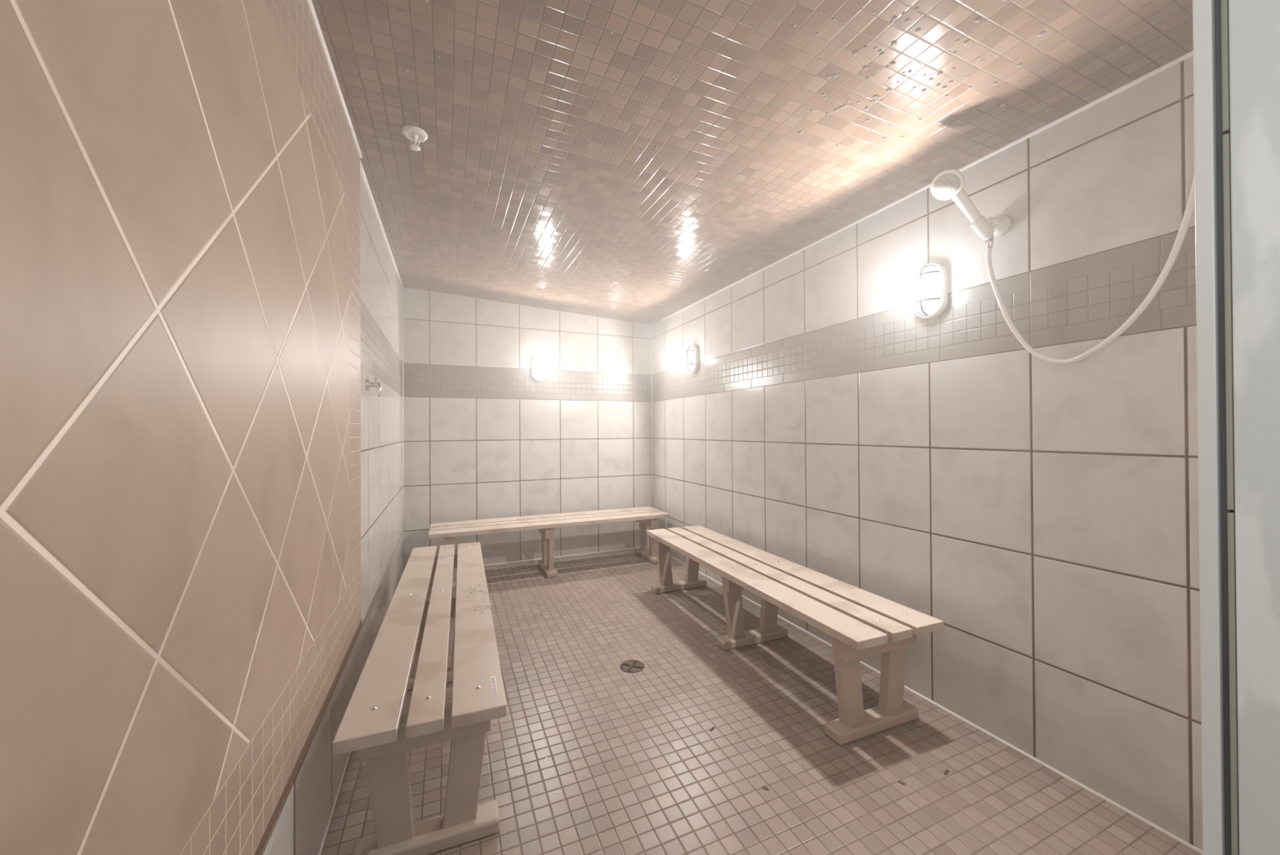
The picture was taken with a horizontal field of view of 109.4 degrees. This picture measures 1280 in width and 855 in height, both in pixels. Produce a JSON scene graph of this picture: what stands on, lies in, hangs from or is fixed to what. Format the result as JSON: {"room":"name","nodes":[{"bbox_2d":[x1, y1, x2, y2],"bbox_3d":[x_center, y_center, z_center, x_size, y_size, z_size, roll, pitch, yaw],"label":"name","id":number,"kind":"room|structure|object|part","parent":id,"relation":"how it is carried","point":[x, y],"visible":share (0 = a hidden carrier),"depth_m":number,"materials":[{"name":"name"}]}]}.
{"room":"spa","nodes":[
{"label":"spa","id":0,"kind":"room"},
{"bbox_2d":[261,167,403,854],"bbox_3d":[-0.969,0.019,1.334,0.105,2.281,4.725,0,0,-23],"label":"wall","id":1,"kind":"structure","parent":0,"point":[300,826],"depth_m":2.02,"materials":[{"name":"white tile"}]},
{"bbox_2d":[0,0,361,854],"bbox_3d":[-0.533,-0.157,0.460,0.016,1.803,2.772,0,0,-23],"label":"wall","id":2,"kind":"structure","parent":1,"relation":"attached to","point":[180,621],"depth_m":0.54,"materials":[{"name":"tile"}]},
{"bbox_2d":[318,751,351,854],"bbox_3d":[-1.018,1.133,1.590,0.008,0.008,4.200,0,0,-23],"label":"trim","id":3,"kind":"structure","parent":1,"relation":"attached to","point":[349,753],"depth_m":1.34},
{"bbox_2d":[365,377,382,396],"bbox_3d":[-1.146,-0.174,1.953,0.056,0.082,0.052,0,0,-23],"label":"tap","id":4,"kind":"object","parent":1,"relation":"attached to","point":[375,384],"visible":1,"depth_m":1.95,"materials":[{"name":"silver metal"}]},
{"bbox_3d":[-1.139,-0.203,1.956,0.018,0.024,0.024,0,0,-23],"label":"handle","id":5,"kind":"part","parent":4,"relation":"part of","materials":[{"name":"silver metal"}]},
{"bbox_3d":[-1.132,-0.165,1.954,0.031,0.063,0.022,0,0,-10],"label":"spout","id":6,"kind":"part","parent":4,"relation":"part of","materials":[{"name":"silver metal"}]},
{"bbox_2d":[360,160,403,287],"bbox_3d":[-1.470,-1.070,2.636,0.015,0.082,1.954,0,0,-23],"label":"trim","id":7,"kind":"structure","parent":1,"relation":"attached to","point":[361,165],"depth_m":2.23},
{"bbox_2d":[403,287,652,568],"bbox_3d":[-0.885,0.033,3.995,2.346,2.281,0.105,0,0,-23],"label":"wall","id":8,"kind":"structure","parent":0,"point":[484,438],"depth_m":3.88,"materials":[{"name":"white tile"}]},
{"bbox_2d":[402,287,404,570],"bbox_3d":[-1.847,0.030,3.528,0.013,2.236,0.013,0,0,-23],"label":"trim","id":9,"kind":"structure","parent":8,"relation":"attached to","point":[402,287],"depth_m":3.52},
{"bbox_2d":[531,355,546,380],"bbox_3d":[-0.869,-0.516,3.911,0.125,0.219,0.072,0,0,-23],"label":"wall lamp","id":10,"kind":"object","parent":8,"relation":"attached to","point":[538,362],"visible":1,"depth_m":3.89,"materials":[{"name":"white glass"}]},
{"bbox_2d":[455,545,648,568],"bbox_3d":[-0.859,1.145,3.941,2.136,0.014,0.014,0,0,-23],"label":"trim","id":11,"kind":"structure","parent":8,"relation":"attached to","point":[648,545],"depth_m":4.02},
{"bbox_2d":[651,325,653,507],"bbox_3d":[0.118,0.080,4.366,0.010,2.124,0.010,0,0,-23],"label":"trim","id":12,"kind":"structure","parent":8,"relation":"attached to","point":[651,326],"depth_m":4.36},
{"bbox_2d":[311,0,1193,324],"bbox_3d":[0.035,-1.091,1.828,2.346,0.269,4.830,0,0,-23],"label":"ceiling","id":13,"kind":"structure","parent":0,"point":[504,69],"depth_m":1.46,"materials":[{"name":"tile"}]},
{"bbox_2d":[401,124,427,151],"bbox_3d":[-0.790,-1.008,1.590,0.083,0.057,0.083,0,0,-23],"label":"sprinkler","id":14,"kind":"object","parent":13,"relation":"attached to","point":[413,133],"visible":1,"depth_m":1.58,"materials":[{"name":"white plastic"}]},
{"bbox_3d":[-0.790,-1.007,1.590,0.021,0.046,0.021,0,0,-23],"label":"stem","id":15,"kind":"part","parent":14,"relation":"part of","materials":[{"name":"white plastic"}]},
{"bbox_3d":[-0.790,-1.029,1.590,0.083,0.014,0.083,0,0,-23],"label":"ceiling plate","id":16,"kind":"part","parent":14,"relation":"part of","materials":[{"name":"white plastic"}]},
{"bbox_2d":[320,546,1201,854],"bbox_3d":[0.048,1.158,1.816,2.346,0.060,4.830,0,0,-23],"label":"floor","id":17,"kind":"structure","parent":0,"point":[635,762],"depth_m":1.52,"materials":[{"name":"tile"}]},
{"bbox_2d":[332,542,506,854],"bbox_3d":[-0.862,0.927,1.963,0.384,0.413,1.852,0,0,-21],"label":"slatted bench","id":18,"kind":"object","parent":17,"relation":"on","point":[409,651],"visible":1,"depth_m":1.25,"materials":[{"name":"beige wood"}]},
{"bbox_3d":[-0.665,0.921,1.198,0.125,0.342,0.038,0,0,-21],"label":"leg","id":19,"kind":"part","parent":18,"relation":"part of","materials":[{"name":"beige wood"}]},
{"bbox_3d":[-0.983,0.927,2.006,0.125,0.342,0.038,0,0,-21],"label":"leg","id":20,"kind":"part","parent":18,"relation":"part of","materials":[{"name":"beige wood"}]},
{"bbox_3d":[-1.262,0.933,2.716,0.125,0.342,0.038,0,0,-21],"label":"leg","id":21,"kind":"part","parent":18,"relation":"part of","materials":[{"name":"beige wood"}]},
{"bbox_3d":[-0.802,0.927,2.077,0.125,0.342,0.038,0,0,-21],"label":"leg","id":22,"kind":"part","parent":18,"relation":"part of","materials":[{"name":"beige wood"}]},
{"bbox_3d":[-0.484,0.921,1.269,0.125,0.342,0.038,0,0,-21],"label":"leg","id":23,"kind":"part","parent":18,"relation":"part of","materials":[{"name":"beige wood"}]},
{"bbox_2d":[466,576,493,616],"bbox_3d":[-0.699,0.722,1.954,0.095,0.003,0.520,0,0,-23],"label":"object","id":24,"kind":"object","parent":18,"relation":"on","point":[481,576],"visible":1,"depth_m":1.87,"materials":[{"name":"grey"}]},
{"bbox_2d":[428,506,669,590],"bbox_3d":[-0.679,0.936,3.654,1.848,0.413,0.413,0,0,-23],"label":"slatted bench","id":25,"kind":"object","parent":17,"relation":"on","point":[646,516],"visible":0.91,"depth_m":3.57,"materials":[{"name":"beige wood"}]},
{"bbox_3d":[-1.347,0.936,3.248,0.038,0.342,0.125,0,0,-23],"label":"leg","id":26,"kind":"part","parent":25,"relation":"part of","materials":[{"name":"beige wood"}]},
{"bbox_3d":[-0.784,0.936,3.731,0.038,0.342,0.125,0,0,-23],"label":"leg","id":27,"kind":"part","parent":25,"relation":"part of","materials":[{"name":"beige wood"}]},
{"bbox_3d":[-0.696,0.934,3.525,0.038,0.342,0.125,0,0,-23],"label":"leg","id":28,"kind":"part","parent":25,"relation":"part of","materials":[{"name":"beige wood"}]},
{"bbox_3d":[0.027,0.933,4.077,0.038,0.342,0.125,0,0,-23],"label":"leg","id":29,"kind":"part","parent":25,"relation":"part of","materials":[{"name":"beige wood"}]},
{"bbox_3d":[0.115,0.932,3.871,0.038,0.342,0.125,0,0,-23],"label":"leg","id":30,"kind":"part","parent":25,"relation":"part of","materials":[{"name":"beige wood"}]},
{"bbox_2d":[619,659,644,672],"bbox_3d":[-0.037,1.129,2.145,0.116,0.008,0.116,0,0,-23],"label":"floor drain","id":31,"kind":"object","parent":17,"relation":"on","point":[628,665],"visible":1,"depth_m":2.14,"materials":[{"name":"metal"}]},
{"bbox_2d":[646,524,943,744],"bbox_3d":[0.583,0.922,2.434,0.425,0.413,1.827,0,0,-22],"label":"slatted bench","id":32,"kind":"object","parent":17,"relation":"on","point":[860,623],"visible":1,"depth_m":1.86,"materials":[{"name":"beige wood"}]},
{"bbox_3d":[0.166,0.928,3.157,0.125,0.342,0.038,0,0,-22],"label":"leg","id":33,"kind":"part","parent":32,"relation":"part of","materials":[{"name":"beige wood"}]},
{"bbox_3d":[0.385,0.927,3.245,0.125,0.342,0.038,0,0,-22],"label":"leg","id":34,"kind":"part","parent":32,"relation":"part of","materials":[{"name":"beige wood"}]},
{"bbox_3d":[0.486,0.921,2.358,0.125,0.342,0.038,0,0,-22],"label":"leg","id":35,"kind":"part","parent":32,"relation":"part of","materials":[{"name":"beige wood"}]},
{"bbox_3d":[0.705,0.921,2.446,0.125,0.342,0.038,0,0,-22],"label":"leg","id":36,"kind":"part","parent":32,"relation":"part of","materials":[{"name":"beige wood"}]},
{"bbox_3d":[0.764,0.916,1.666,0.125,0.342,0.038,0,0,-22],"label":"leg","id":37,"kind":"part","parent":32,"relation":"part of","materials":[{"name":"beige wood"}]},
{"bbox_3d":[0.983,0.915,1.754,0.125,0.342,0.038,0,0,-22],"label":"leg","id":38,"kind":"part","parent":32,"relation":"part of","materials":[{"name":"beige wood"}]},
{"bbox_2d":[943,768,950,774],"bbox_3d":[0.998,1.121,1.474,0.034,0.002,0.013,0,0,-40],"label":"dirt fleck","id":39,"kind":"object","parent":17,"relation":"on","point":[946,771],"visible":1,"depth_m":1.47,"materials":[{"name":"grey"}]},
{"bbox_2d":[652,56,1203,850],"bbox_3d":[0.983,0.072,2.471,0.105,2.165,4.165,0,0,-23],"label":"wall","id":40,"kind":"structure","parent":0,"point":[941,468],"depth_m":1.59,"materials":[{"name":"white tile"}]},
{"bbox_2d":[685,345,698,373],"bbox_3d":[0.406,-0.544,3.595,0.072,0.219,0.125,0,0,-23],"label":"wall lamp","id":41,"kind":"object","parent":40,"relation":"attached to","point":[692,353],"visible":1,"depth_m":3.56,"materials":[{"name":"white glass"}]},
{"bbox_3d":[0.403,-0.544,3.594,0.044,0.198,0.104,0,0,-23],"label":"glass","id":42,"kind":"part","parent":41,"relation":"part of","materials":[{"name":"white glass"}]},
{"bbox_2d":[650,50,1193,325],"bbox_3d":[0.854,-0.990,2.633,0.017,0.038,3.780,0,0,-23],"label":"trim","id":43,"kind":"structure","parent":40,"relation":"attached to","point":[1190,54],"depth_m":1.61,"materials":[{"name":"white plastic"}]},
{"bbox_2d":[912,262,947,318],"bbox_3d":[1.158,-0.554,1.831,0.072,0.219,0.125,0,0,-23],"label":"wall lamp","id":44,"kind":"object","parent":40,"relation":"attached to","point":[930,282],"visible":1,"depth_m":1.80,"materials":[{"name":"white glass"}]},
{"bbox_3d":[1.155,-0.554,1.830,0.044,0.198,0.104,0,0,-23],"label":"glass","id":45,"kind":"part","parent":44,"relation":"part of","materials":[{"name":"white glass"}]},
{"bbox_2d":[670,555,1203,854],"bbox_3d":[0.865,1.128,2.622,0.014,0.014,3.780,0,0,-23],"label":"trim","id":46,"kind":"structure","parent":40,"relation":"attached to","point":[1188,844],"depth_m":1.52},
{"bbox_2d":[969,214,1013,239],"bbox_3d":[1.228,-0.706,1.589,0.133,0.092,0.072,0,0,-23],"label":"holder","id":47,"kind":"object","parent":40,"relation":"attached to","point":[999,225],"visible":0.96,"depth_m":1.58,"materials":[{"name":"white plastic"}]},
{"bbox_2d":[930,168,994,239],"bbox_3d":[1.128,-0.769,1.562,0.219,0.225,0.088,0,0,2],"label":"shower","id":48,"kind":"object","parent":47,"relation":"in","point":[948,184],"visible":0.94,"depth_m":1.56,"materials":[{"name":"white plastic"}]},
{"bbox_3d":[1.144,-0.758,1.585,0.186,0.204,0.051,0,0,-11],"label":"handle","id":49,"kind":"part","parent":48,"relation":"part of","materials":[{"name":"white plastic"}]},
{"bbox_2d":[985,174,1195,364],"bbox_3d":[1.358,-0.501,1.370,0.045,0.605,0.537,0,0,-28],"label":"shower hose","id":50,"kind":"object","parent":40,"relation":"attached to","point":[1190,206],"visible":0.81,"depth_m":1.31,"materials":[{"name":"white plastic"}]},
{"bbox_3d":[0.661,0.020,0.368,2.346,2.194,0.200,0,0,-23],"label":"wall","id":51,"kind":"structure","parent":0,"visible":0},
{"bbox_2d":[306,0,362,158],"bbox_3d":[-0.601,-1.012,0.628,0.017,0.099,2.423,0,0,-23],"label":"trim","id":52,"kind":"structure","parent":51,"relation":"attached to","point":[309,2],"depth_m":1.30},
{"bbox_2d":[1192,0,1239,854],"bbox_3d":[0.526,0.082,0.409,0.031,2.072,0.021,0,0,-23],"label":"trim","id":53,"kind":"structure","parent":51,"relation":"attached to","point":[1213,237],"depth_m":0.41,"materials":[{"name":"metal"}]},
{"bbox_2d":[1228,0,1279,854],"bbox_3d":[0.596,0.081,0.242,0.030,2.072,0.340,0,0,-23],"label":"door","id":54,"kind":"structure","parent":51,"relation":"in","point":[1254,25],"depth_m":0.38,"materials":[{"name":"grey metal"}]}
]}

